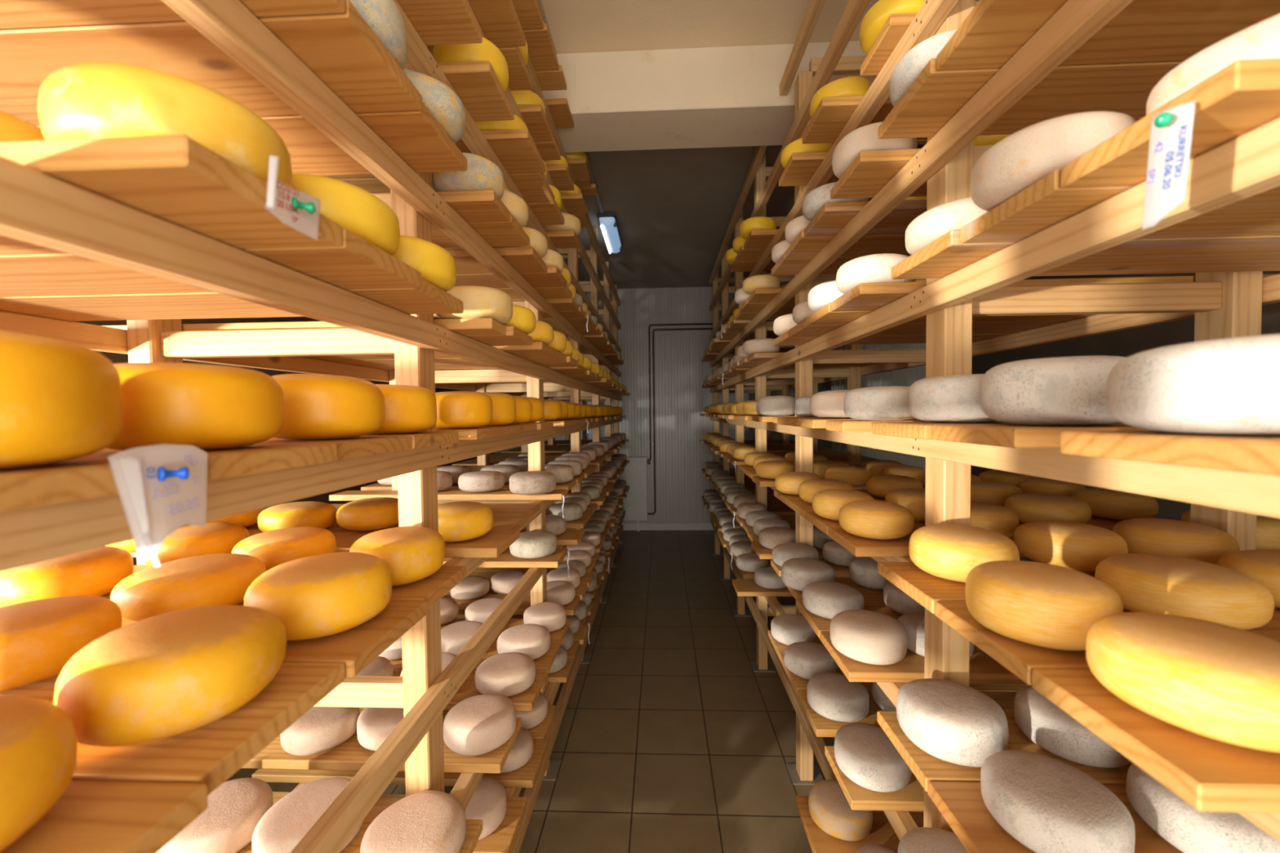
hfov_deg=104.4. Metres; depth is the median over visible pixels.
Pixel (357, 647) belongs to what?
shelf board
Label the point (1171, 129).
paper tag
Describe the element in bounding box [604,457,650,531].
radiator
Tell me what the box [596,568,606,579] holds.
shelf board
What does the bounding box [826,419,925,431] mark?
shelf board
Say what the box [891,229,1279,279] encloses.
shelf board
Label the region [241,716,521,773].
shelf board
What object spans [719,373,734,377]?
shelf board
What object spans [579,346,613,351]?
shelf board
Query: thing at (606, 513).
cheese wheel
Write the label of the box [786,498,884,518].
shelf board
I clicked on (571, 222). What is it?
cheese wheel
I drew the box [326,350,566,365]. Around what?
shelf board
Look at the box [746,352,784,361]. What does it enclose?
shelf board
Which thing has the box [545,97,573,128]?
shelf board
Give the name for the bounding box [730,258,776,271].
shelf board
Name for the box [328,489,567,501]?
shelf board
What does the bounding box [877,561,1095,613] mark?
shelf board
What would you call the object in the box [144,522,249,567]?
cheese wheel
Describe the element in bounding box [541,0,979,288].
ceiling
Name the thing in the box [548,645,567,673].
cheese wheel
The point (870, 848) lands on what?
cheese wheel
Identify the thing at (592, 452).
cheese wheel
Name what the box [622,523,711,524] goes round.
trim
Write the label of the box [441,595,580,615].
shelf board
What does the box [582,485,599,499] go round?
cheese wheel
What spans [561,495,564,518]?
label
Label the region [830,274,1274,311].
shelf board
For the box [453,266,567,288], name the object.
shelf board
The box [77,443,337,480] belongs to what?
shelf board
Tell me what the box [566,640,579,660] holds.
shelf board
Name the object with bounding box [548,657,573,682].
shelf board
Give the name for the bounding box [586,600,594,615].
shelf board
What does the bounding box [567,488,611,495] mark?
shelf board
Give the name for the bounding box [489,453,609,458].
shelf board
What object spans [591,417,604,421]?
shelf board
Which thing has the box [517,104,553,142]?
shelf board
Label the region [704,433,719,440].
cheese wheel
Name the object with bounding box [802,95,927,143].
shelf board
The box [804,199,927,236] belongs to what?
shelf board
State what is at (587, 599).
cheese wheel
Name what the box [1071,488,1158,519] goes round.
cheese wheel
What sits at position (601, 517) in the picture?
cheese wheel
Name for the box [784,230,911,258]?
shelf board
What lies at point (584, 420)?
shelf board
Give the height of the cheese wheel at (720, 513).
0.085 m
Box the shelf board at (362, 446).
[257,435,411,460]
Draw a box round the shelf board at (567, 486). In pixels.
[360,479,576,491]
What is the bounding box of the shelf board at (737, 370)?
[731,366,862,372]
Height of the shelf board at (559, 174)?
0.024 m
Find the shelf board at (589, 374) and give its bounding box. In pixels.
[566,369,594,377]
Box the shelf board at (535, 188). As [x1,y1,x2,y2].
[338,173,555,203]
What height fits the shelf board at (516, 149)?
0.024 m
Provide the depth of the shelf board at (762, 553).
2.20 m
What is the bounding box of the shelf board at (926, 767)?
[877,711,1133,791]
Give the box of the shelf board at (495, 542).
[129,528,519,557]
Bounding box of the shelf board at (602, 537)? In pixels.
[600,535,605,543]
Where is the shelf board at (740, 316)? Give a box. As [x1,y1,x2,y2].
[734,311,792,319]
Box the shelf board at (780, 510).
[729,506,795,515]
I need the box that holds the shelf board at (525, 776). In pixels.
[251,738,546,787]
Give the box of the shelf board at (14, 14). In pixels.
[0,0,345,28]
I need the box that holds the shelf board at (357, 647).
[121,600,428,678]
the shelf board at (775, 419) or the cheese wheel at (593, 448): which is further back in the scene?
the cheese wheel at (593, 448)
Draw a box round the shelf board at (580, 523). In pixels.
[524,515,588,528]
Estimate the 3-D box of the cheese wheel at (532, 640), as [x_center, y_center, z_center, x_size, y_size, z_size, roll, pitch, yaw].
[-0.426,0.791,1.824,0.193,0.080,0.194,-2,2,-34]
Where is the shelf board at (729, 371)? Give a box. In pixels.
[725,368,743,374]
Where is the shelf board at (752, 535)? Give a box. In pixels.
[747,531,759,542]
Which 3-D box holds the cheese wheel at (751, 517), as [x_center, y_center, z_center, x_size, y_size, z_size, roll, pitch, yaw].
[0.662,0.500,2.676,0.179,0.077,0.178,-1,2,-14]
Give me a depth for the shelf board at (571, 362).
2.00 m
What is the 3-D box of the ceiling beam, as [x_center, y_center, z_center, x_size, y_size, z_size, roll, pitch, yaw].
[0.188,-1.567,2.399,4.700,0.270,0.340,-1,2,2]
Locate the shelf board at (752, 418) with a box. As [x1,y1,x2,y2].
[747,415,787,421]
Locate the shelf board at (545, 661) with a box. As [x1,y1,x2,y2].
[389,639,560,674]
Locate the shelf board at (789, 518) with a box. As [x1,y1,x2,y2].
[735,515,795,526]
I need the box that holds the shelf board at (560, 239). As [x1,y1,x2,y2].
[545,230,579,248]
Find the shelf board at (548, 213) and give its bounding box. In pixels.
[527,201,564,225]
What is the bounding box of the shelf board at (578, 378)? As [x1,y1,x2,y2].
[573,373,597,379]
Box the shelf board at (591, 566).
[473,561,595,571]
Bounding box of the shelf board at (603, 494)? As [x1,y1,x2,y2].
[567,492,606,497]
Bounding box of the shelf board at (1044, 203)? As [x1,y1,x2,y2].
[960,169,1279,243]
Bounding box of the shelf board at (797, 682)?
[780,654,1031,694]
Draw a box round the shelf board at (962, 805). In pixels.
[927,781,1182,852]
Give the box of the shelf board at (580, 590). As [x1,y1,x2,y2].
[444,582,587,599]
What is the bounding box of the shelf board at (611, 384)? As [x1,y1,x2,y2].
[593,382,612,386]
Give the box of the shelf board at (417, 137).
[35,101,467,175]
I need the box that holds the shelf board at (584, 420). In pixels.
[569,418,586,423]
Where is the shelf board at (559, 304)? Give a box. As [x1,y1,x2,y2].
[511,297,578,311]
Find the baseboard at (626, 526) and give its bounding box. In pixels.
[621,522,714,530]
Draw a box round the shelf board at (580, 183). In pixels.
[575,179,591,187]
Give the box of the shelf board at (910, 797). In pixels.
[824,746,924,812]
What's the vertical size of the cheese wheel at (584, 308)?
0.080 m
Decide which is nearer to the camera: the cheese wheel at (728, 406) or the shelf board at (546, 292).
the shelf board at (546, 292)
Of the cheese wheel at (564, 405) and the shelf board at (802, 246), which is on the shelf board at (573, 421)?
the cheese wheel at (564, 405)
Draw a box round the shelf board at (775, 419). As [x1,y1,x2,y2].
[773,416,817,423]
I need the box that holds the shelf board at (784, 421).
[777,417,821,426]
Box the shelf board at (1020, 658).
[934,601,1279,684]
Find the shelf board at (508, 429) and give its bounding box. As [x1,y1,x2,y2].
[479,425,523,435]
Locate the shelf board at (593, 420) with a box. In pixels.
[581,417,595,422]
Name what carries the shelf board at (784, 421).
on the rack at (1223, 304)
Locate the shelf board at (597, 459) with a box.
[466,457,604,462]
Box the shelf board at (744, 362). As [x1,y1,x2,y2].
[738,357,861,365]
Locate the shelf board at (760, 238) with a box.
[743,229,777,248]
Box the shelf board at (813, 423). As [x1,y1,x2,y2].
[793,417,918,428]
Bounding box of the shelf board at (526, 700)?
[359,667,547,711]
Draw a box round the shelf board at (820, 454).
[722,453,847,458]
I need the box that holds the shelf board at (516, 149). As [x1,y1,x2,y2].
[320,128,545,179]
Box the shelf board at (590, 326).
[551,321,596,330]
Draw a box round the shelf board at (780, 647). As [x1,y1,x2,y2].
[768,630,823,659]
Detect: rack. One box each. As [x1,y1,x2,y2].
[0,0,624,852]
[709,0,1279,842]
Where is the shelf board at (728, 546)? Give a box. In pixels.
[726,544,731,555]
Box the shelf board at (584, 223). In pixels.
[571,213,587,227]
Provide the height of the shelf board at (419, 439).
0.024 m
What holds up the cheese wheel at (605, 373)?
on the shelf board at (589, 384)
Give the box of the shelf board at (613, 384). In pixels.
[598,383,615,387]
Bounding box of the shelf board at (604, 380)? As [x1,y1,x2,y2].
[475,377,609,383]
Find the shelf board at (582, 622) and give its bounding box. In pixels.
[456,612,587,625]
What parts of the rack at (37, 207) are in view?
post, rail, rail, rail, rail, rail, post, post, rail, rail, rail, post, rail, post, rail, post, rail, post, foot plate, rail, post, rail, post, foot plate, post, foot plate, post, foot plate, post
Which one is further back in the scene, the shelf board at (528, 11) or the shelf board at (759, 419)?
the shelf board at (759, 419)
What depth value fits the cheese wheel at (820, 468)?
2.22 m
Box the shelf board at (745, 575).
[737,564,849,578]
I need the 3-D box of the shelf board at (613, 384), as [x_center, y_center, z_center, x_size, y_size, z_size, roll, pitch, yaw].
[-0.696,-0.309,3.820,1.005,0.024,0.178,-1,2,2]
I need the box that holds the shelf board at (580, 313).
[433,306,586,319]
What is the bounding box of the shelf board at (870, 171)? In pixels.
[830,148,927,199]
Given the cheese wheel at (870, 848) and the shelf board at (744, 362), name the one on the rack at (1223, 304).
the shelf board at (744, 362)
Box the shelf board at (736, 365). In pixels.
[732,361,876,368]
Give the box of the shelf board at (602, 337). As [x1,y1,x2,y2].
[565,333,606,341]
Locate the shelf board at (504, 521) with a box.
[244,514,528,529]
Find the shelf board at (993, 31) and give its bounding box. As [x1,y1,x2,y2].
[936,0,1279,70]
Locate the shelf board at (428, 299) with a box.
[0,278,463,321]
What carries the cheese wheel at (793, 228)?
on the shelf board at (802, 246)
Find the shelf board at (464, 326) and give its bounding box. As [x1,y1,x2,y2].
[102,317,506,336]
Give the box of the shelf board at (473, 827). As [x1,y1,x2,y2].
[235,817,482,852]
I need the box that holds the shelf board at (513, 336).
[466,325,532,346]
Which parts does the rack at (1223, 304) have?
post, foot plate, post, foot plate, post, foot plate, post, foot plate, rail, post, rail, post, rail, post, foot plate, post, rail, rail, post, rail, rail, post, rail, rail, rail, rail, post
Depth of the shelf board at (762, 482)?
2.20 m
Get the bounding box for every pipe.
[647,328,712,515]
[648,323,712,459]
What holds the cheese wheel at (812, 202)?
on the shelf board at (832, 218)
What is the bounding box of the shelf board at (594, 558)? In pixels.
[591,552,599,564]
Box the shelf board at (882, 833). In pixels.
[795,795,924,852]
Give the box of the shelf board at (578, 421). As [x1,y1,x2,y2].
[560,419,582,424]
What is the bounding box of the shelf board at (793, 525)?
[742,522,816,533]
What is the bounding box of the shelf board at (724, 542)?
[720,537,728,547]
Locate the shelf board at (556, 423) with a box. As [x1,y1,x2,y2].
[543,420,571,426]
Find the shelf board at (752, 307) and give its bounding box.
[739,298,795,312]
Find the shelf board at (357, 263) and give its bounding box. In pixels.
[0,226,422,297]
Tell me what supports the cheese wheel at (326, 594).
on the shelf board at (357, 647)
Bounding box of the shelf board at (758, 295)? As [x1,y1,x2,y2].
[747,288,795,303]
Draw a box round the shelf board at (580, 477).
[572,473,584,484]
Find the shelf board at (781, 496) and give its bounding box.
[773,489,884,505]
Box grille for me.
[626,457,646,458]
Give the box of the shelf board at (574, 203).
[560,193,587,213]
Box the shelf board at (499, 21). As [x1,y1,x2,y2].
[426,0,525,50]
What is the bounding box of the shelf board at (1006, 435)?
[933,422,1151,448]
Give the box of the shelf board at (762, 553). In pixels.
[751,542,824,559]
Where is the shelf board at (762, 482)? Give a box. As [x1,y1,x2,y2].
[751,475,925,487]
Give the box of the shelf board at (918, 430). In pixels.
[871,421,1008,439]
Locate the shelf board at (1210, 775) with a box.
[1031,669,1279,813]
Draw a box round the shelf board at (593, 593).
[588,585,597,599]
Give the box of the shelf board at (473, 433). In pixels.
[435,426,503,439]
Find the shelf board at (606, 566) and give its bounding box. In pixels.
[603,561,609,571]
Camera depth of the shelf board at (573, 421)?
2.49 m
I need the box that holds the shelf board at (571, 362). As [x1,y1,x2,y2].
[363,355,577,369]
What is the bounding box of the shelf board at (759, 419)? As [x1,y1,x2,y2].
[755,415,795,422]
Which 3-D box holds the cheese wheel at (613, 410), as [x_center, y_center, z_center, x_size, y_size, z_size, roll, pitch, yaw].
[-0.323,-0.140,4.602,0.174,0.091,0.171,0,2,7]
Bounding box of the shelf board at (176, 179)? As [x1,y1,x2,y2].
[0,134,342,254]
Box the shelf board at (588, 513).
[545,509,593,519]
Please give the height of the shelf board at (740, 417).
0.024 m
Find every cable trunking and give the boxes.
[537,0,556,55]
[584,151,604,212]
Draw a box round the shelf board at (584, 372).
[560,368,586,374]
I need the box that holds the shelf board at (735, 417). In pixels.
[733,415,738,419]
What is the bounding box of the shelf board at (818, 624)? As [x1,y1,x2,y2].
[796,599,902,638]
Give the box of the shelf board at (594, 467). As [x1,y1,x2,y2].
[464,464,597,472]
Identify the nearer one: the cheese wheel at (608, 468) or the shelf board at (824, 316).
the shelf board at (824, 316)
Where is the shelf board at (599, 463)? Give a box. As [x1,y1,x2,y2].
[452,460,602,466]
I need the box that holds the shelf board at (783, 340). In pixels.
[773,331,1011,346]
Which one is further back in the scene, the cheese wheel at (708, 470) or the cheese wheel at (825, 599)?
the cheese wheel at (708, 470)
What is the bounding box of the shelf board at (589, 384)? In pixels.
[589,383,609,385]
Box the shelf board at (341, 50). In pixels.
[0,0,422,124]
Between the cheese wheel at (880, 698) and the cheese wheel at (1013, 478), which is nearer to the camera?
the cheese wheel at (880, 698)
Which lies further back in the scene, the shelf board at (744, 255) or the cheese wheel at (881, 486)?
the shelf board at (744, 255)
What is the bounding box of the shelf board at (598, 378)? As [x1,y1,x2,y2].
[514,375,600,382]
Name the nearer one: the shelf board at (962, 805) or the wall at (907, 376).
the shelf board at (962, 805)
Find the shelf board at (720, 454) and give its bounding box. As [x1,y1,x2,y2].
[718,451,847,457]
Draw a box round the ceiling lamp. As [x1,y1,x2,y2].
[596,211,622,253]
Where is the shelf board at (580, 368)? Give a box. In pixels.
[435,364,583,372]
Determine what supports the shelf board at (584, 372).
on the rack at (37, 207)
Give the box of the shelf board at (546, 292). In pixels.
[495,286,572,299]
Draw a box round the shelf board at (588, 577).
[467,571,593,586]
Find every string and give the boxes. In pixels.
[567,551,569,577]
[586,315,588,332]
[587,622,590,644]
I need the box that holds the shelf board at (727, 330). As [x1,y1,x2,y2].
[724,324,755,332]
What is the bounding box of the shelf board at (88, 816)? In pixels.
[0,780,208,852]
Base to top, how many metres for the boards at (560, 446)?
1.766 m
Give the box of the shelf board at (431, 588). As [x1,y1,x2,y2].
[100,565,466,608]
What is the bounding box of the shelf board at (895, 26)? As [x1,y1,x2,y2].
[860,12,917,75]
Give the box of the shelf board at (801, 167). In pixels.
[778,151,839,186]
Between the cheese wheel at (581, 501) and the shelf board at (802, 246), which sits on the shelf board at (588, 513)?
the cheese wheel at (581, 501)
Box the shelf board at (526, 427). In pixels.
[506,423,537,431]
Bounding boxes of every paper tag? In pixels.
[107,444,208,567]
[264,155,319,239]
[1142,100,1195,230]
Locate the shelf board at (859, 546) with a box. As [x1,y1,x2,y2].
[827,527,1113,557]
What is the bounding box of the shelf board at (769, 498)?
[724,496,781,501]
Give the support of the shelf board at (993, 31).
on the rack at (1223, 304)
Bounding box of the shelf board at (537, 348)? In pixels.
[299,342,555,359]
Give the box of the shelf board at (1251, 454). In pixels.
[1060,430,1279,475]
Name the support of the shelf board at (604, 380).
on the rack at (37, 207)
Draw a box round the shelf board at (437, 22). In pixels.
[396,0,482,45]
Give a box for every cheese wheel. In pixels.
[0,110,45,141]
[0,329,122,468]
[0,546,133,607]
[0,595,122,691]
[0,695,77,852]
[37,61,292,186]
[53,604,286,746]
[105,362,284,450]
[105,539,136,552]
[110,553,266,621]
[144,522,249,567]
[157,777,273,852]
[205,507,264,527]
[231,526,336,571]
[244,551,391,640]
[251,777,364,852]
[257,501,337,532]
[271,373,385,439]
[280,706,359,755]
[291,173,399,255]
[335,497,399,531]
[349,0,407,70]
[349,526,444,586]
[355,656,393,676]
[356,707,404,751]
[360,790,466,852]
[368,384,437,434]
[377,477,391,485]
[378,636,402,660]
[392,235,456,292]
[400,652,456,676]
[403,68,465,142]
[431,36,508,93]
[431,152,504,199]
[435,285,512,324]
[435,391,493,428]
[436,465,471,484]
[436,471,452,491]
[437,501,493,542]
[440,598,458,625]
[440,620,482,655]
[443,693,516,755]
[448,777,506,840]
[449,575,489,599]
[457,471,505,492]
[465,597,503,623]
[475,114,527,130]
[475,652,535,697]
[480,464,519,483]
[484,392,516,426]
[489,570,524,594]
[492,226,547,257]
[497,459,528,471]
[497,623,551,659]
[500,189,528,227]
[500,727,533,773]
[502,304,536,333]
[505,456,528,460]
[509,395,532,424]
[509,471,555,494]
[509,530,556,558]
[510,89,545,114]
[515,692,547,729]
[518,40,528,66]
[518,453,547,464]
[523,602,566,631]
[524,396,544,422]
[526,515,566,535]
[527,320,554,345]
[541,248,563,272]
[542,159,546,179]
[542,212,581,236]
[543,400,562,421]
[544,155,568,168]
[544,464,573,483]
[546,568,580,588]
[546,580,575,605]
[547,459,582,476]
[548,184,561,209]
[548,330,566,352]
[548,502,582,521]
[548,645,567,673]
[554,455,587,470]
[555,400,568,420]
[555,497,586,511]
[555,560,586,577]
[559,183,581,194]
[560,339,573,356]
[560,452,591,465]
[560,628,573,650]
[561,267,571,287]
[561,550,591,567]
[564,151,587,163]
[564,401,575,419]
[564,492,591,506]
[565,541,595,557]
[566,614,579,634]
[568,283,576,300]
[568,448,595,461]
[571,346,579,362]
[572,402,581,418]
[573,601,586,620]
[574,293,582,308]
[577,352,583,366]
[577,404,586,418]
[579,591,591,606]
[581,444,604,450]
[581,447,597,457]
[582,302,587,313]
[582,355,591,369]
[582,404,591,417]
[582,445,604,457]
[582,479,604,488]
[582,482,602,493]
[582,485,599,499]
[582,524,600,535]
[582,531,600,546]
[584,475,607,485]
[586,441,608,452]
[586,520,604,532]
[586,577,596,591]
[588,404,595,417]
[588,472,608,481]
[589,515,606,525]
[591,315,597,326]
[591,362,599,375]
[591,440,610,449]
[592,510,610,521]
[592,568,596,578]
[593,404,602,417]
[594,560,604,573]
[597,322,603,333]
[597,404,604,417]
[597,553,605,564]
[598,368,604,378]
[598,547,605,555]
[600,404,609,416]
[600,405,607,417]
[600,437,617,445]
[600,438,614,446]
[600,440,613,448]
[600,464,617,473]
[600,466,614,475]
[600,468,613,478]
[600,504,614,515]
[601,369,607,378]
[601,462,617,469]
[601,538,612,550]
[602,330,608,341]
[603,501,616,509]
[604,435,622,443]
[604,461,620,468]
[604,497,617,506]
[605,493,618,501]
[606,372,609,381]
[606,529,613,538]
[607,404,612,416]
[609,406,614,416]
[609,491,619,497]
[609,525,617,533]
[611,433,624,439]
[612,453,626,460]
[612,454,624,462]
[612,456,622,460]
[612,458,622,466]
[612,486,623,495]
[613,406,619,415]
[613,481,625,488]
[613,484,623,489]
[615,515,619,524]
[616,480,626,485]
[618,508,623,515]
[702,432,716,439]
[702,462,718,468]
[703,488,718,493]
[703,491,719,498]
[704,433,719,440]
[705,462,722,466]
[705,465,722,471]
[705,494,720,502]
[706,344,710,351]
[706,374,712,381]
[706,404,715,413]
[706,435,722,443]
[706,466,722,475]
[708,497,723,504]
[709,405,715,413]
[709,502,726,512]
[711,435,729,444]
[711,470,730,475]
[711,472,730,481]
[712,436,732,446]
[713,370,716,377]
[713,506,728,515]
[714,475,735,484]
[715,330,720,338]
[715,404,725,413]
[715,478,735,488]
[715,510,732,520]
[716,438,735,447]
[718,514,736,526]
[719,440,735,447]
[720,323,727,331]
[720,442,742,453]
[720,483,744,494]
[721,363,728,372]
[721,521,744,533]
[723,528,747,541]
[724,248,737,265]
[724,403,733,414]
[724,487,748,497]
[725,490,753,504]
[726,444,746,453]
[727,402,737,414]
[728,315,733,324]
[728,534,751,546]
[729,358,733,368]
[729,403,740,414]
[729,444,755,455]
[729,541,755,556]
[732,446,755,460]
[733,235,746,253]
[733,307,739,319]
[733,354,742,364]
[733,494,755,508]
[734,287,750,304]
[736,400,750,415]
[736,502,767,519]
[736,553,768,572]
[737,345,750,359]
[739,216,776,239]
[742,274,780,294]
[742,337,779,355]
[742,400,760,415]
[744,451,774,466]
[746,511,780,527]
[752,455,788,468]
[753,518,791,535]
[754,567,786,589]
[755,401,763,415]
[755,460,795,479]
[757,395,795,416]
[758,526,795,549]
[770,613,816,645]
[771,240,791,262]
[772,542,818,566]
[773,313,797,335]
[774,471,822,495]
[780,137,832,168]
[781,558,835,591]
[783,641,837,679]
[784,215,810,244]
[784,451,815,462]
[791,454,827,465]
[792,301,814,324]
[795,395,814,416]
[798,478,853,503]
[802,182,868,221]
[802,581,864,619]
[806,672,869,722]
[807,280,843,311]
[808,389,852,418]
[808,779,872,841]
[809,75,871,119]
[812,488,875,520]
[813,460,850,478]
[813,527,833,549]
[822,540,861,566]
[825,466,871,487]
[830,609,907,665]
[831,121,917,177]
[834,722,911,792]
[835,253,915,293]
[838,500,914,539]
[844,386,914,420]
[848,556,889,590]
[856,844,897,852]
[858,0,925,54]
[862,459,902,477]
[866,475,923,497]
[871,682,906,711]
[881,465,925,484]
[882,582,924,614]
[884,488,925,521]
[888,28,957,106]
[896,678,1008,767]
[897,612,973,657]
[897,827,968,852]
[904,195,927,199]
[905,196,987,254]
[908,373,999,422]
[908,524,1019,582]
[964,560,1123,650]
[970,111,1136,211]
[970,480,1022,506]
[970,501,1018,537]
[971,474,982,480]
[973,133,1012,145]
[978,470,1035,487]
[979,355,1126,425]
[980,750,1135,852]
[1004,493,1091,524]
[1013,520,1128,571]
[1013,685,1132,768]
[1017,477,1085,497]
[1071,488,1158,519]
[1085,612,1279,752]
[1094,553,1274,630]
[1106,333,1279,435]
[1111,517,1239,564]
[1126,763,1279,852]
[1146,13,1279,115]
[1181,509,1279,550]
[1217,549,1279,608]
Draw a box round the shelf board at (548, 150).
[534,137,560,160]
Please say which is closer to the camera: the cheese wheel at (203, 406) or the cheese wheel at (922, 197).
the cheese wheel at (203, 406)
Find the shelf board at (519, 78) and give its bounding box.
[429,46,533,90]
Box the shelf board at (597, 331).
[557,326,600,335]
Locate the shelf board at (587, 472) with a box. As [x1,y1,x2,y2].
[471,468,592,478]
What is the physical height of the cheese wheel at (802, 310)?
0.068 m
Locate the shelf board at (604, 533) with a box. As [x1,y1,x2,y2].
[600,528,608,536]
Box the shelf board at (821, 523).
[804,511,1124,535]
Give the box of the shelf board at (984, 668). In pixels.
[819,631,1026,684]
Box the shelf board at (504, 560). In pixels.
[442,547,567,568]
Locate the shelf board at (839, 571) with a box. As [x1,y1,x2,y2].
[770,560,849,577]
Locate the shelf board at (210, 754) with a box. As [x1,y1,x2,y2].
[0,662,345,795]
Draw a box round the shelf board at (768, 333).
[720,328,777,336]
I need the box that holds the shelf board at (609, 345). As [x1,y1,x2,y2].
[579,341,612,348]
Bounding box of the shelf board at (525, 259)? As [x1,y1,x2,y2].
[444,246,547,274]
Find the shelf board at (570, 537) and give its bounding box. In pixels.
[520,529,584,545]
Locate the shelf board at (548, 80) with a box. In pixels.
[534,64,566,90]
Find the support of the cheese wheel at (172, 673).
on the shelf board at (210, 754)
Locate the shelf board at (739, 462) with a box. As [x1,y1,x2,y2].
[728,457,878,465]
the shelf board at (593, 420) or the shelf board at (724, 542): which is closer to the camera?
the shelf board at (593, 420)
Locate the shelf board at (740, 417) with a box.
[738,414,795,420]
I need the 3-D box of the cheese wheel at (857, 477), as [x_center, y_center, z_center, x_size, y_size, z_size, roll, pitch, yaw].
[0.850,0.203,2.028,0.177,0.080,0.179,0,2,7]
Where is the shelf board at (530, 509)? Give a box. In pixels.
[329,502,540,519]
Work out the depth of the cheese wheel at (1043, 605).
0.63 m
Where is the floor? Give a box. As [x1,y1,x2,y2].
[225,530,835,852]
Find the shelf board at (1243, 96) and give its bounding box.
[1060,57,1279,187]
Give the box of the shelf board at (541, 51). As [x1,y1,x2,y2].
[522,22,559,71]
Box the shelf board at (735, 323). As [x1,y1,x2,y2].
[729,319,775,328]
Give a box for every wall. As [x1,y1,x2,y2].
[75,316,494,565]
[494,286,831,523]
[831,344,847,452]
[861,278,926,488]
[971,271,1279,562]
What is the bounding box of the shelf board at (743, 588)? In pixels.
[732,579,793,596]
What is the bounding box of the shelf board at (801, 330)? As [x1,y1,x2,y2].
[787,320,1066,337]
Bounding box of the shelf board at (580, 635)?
[573,625,588,644]
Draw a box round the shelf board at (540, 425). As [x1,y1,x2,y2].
[522,422,553,430]
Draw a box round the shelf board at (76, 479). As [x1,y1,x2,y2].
[0,458,119,511]
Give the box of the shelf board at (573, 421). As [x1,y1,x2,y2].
[571,419,576,425]
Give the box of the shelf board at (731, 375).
[722,371,740,376]
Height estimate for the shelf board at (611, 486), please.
0.024 m
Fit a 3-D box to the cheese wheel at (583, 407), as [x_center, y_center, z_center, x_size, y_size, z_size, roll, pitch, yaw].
[-0.413,-0.093,3.007,0.175,0.092,0.172,1,2,39]
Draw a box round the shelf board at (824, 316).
[805,302,1095,325]
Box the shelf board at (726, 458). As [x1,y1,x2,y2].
[724,455,871,462]
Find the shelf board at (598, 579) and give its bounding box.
[596,577,601,588]
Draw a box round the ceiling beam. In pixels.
[542,40,877,152]
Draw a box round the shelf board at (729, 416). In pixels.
[724,414,746,418]
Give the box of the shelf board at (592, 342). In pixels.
[589,341,607,344]
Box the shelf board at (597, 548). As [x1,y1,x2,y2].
[508,542,603,552]
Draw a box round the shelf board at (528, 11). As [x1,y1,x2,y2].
[511,0,543,29]
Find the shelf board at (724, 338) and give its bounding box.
[719,335,779,340]
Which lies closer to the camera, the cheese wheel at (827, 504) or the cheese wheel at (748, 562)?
the cheese wheel at (827, 504)
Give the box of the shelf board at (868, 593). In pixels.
[786,577,883,600]
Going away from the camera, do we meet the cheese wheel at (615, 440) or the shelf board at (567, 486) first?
the shelf board at (567, 486)
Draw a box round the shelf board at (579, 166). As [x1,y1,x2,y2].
[567,158,591,179]
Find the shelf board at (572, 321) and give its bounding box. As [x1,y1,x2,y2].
[542,313,592,324]
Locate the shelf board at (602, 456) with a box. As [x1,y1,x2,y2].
[475,455,606,460]
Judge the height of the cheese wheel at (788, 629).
0.082 m
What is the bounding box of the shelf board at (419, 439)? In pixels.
[364,431,458,448]
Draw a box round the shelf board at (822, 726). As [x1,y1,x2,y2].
[796,689,1017,737]
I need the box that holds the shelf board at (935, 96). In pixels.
[878,57,1184,138]
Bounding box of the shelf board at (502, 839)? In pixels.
[272,791,526,852]
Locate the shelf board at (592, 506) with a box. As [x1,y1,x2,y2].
[545,503,597,512]
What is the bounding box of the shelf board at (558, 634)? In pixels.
[440,617,569,644]
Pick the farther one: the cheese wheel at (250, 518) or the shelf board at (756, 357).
the shelf board at (756, 357)
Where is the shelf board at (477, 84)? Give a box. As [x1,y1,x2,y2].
[437,60,514,121]
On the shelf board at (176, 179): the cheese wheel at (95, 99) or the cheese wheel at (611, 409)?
the cheese wheel at (95, 99)
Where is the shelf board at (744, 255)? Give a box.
[735,244,773,262]
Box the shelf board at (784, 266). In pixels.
[771,253,910,275]
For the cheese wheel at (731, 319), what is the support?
on the shelf board at (727, 330)
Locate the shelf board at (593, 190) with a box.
[579,183,597,195]
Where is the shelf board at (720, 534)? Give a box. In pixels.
[717,531,723,538]
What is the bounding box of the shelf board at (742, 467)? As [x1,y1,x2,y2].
[738,463,904,472]
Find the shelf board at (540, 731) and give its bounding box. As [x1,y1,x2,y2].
[359,705,555,739]
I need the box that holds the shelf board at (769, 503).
[724,501,787,510]
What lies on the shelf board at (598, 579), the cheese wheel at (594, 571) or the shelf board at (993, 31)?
the cheese wheel at (594, 571)
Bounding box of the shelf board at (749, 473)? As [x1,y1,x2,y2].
[744,469,757,478]
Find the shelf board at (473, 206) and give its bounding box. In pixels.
[372,190,510,223]
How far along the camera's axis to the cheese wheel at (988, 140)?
1.07 m
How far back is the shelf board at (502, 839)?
1.43 m
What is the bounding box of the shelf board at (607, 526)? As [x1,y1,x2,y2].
[522,524,610,532]
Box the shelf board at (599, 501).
[553,496,605,505]
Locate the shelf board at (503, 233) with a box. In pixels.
[431,213,529,248]
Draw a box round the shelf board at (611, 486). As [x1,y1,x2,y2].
[604,484,613,490]
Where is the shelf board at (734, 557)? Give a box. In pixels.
[732,555,825,564]
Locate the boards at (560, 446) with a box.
[492,338,837,561]
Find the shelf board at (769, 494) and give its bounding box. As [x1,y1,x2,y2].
[719,492,774,499]
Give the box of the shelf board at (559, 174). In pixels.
[546,164,573,191]

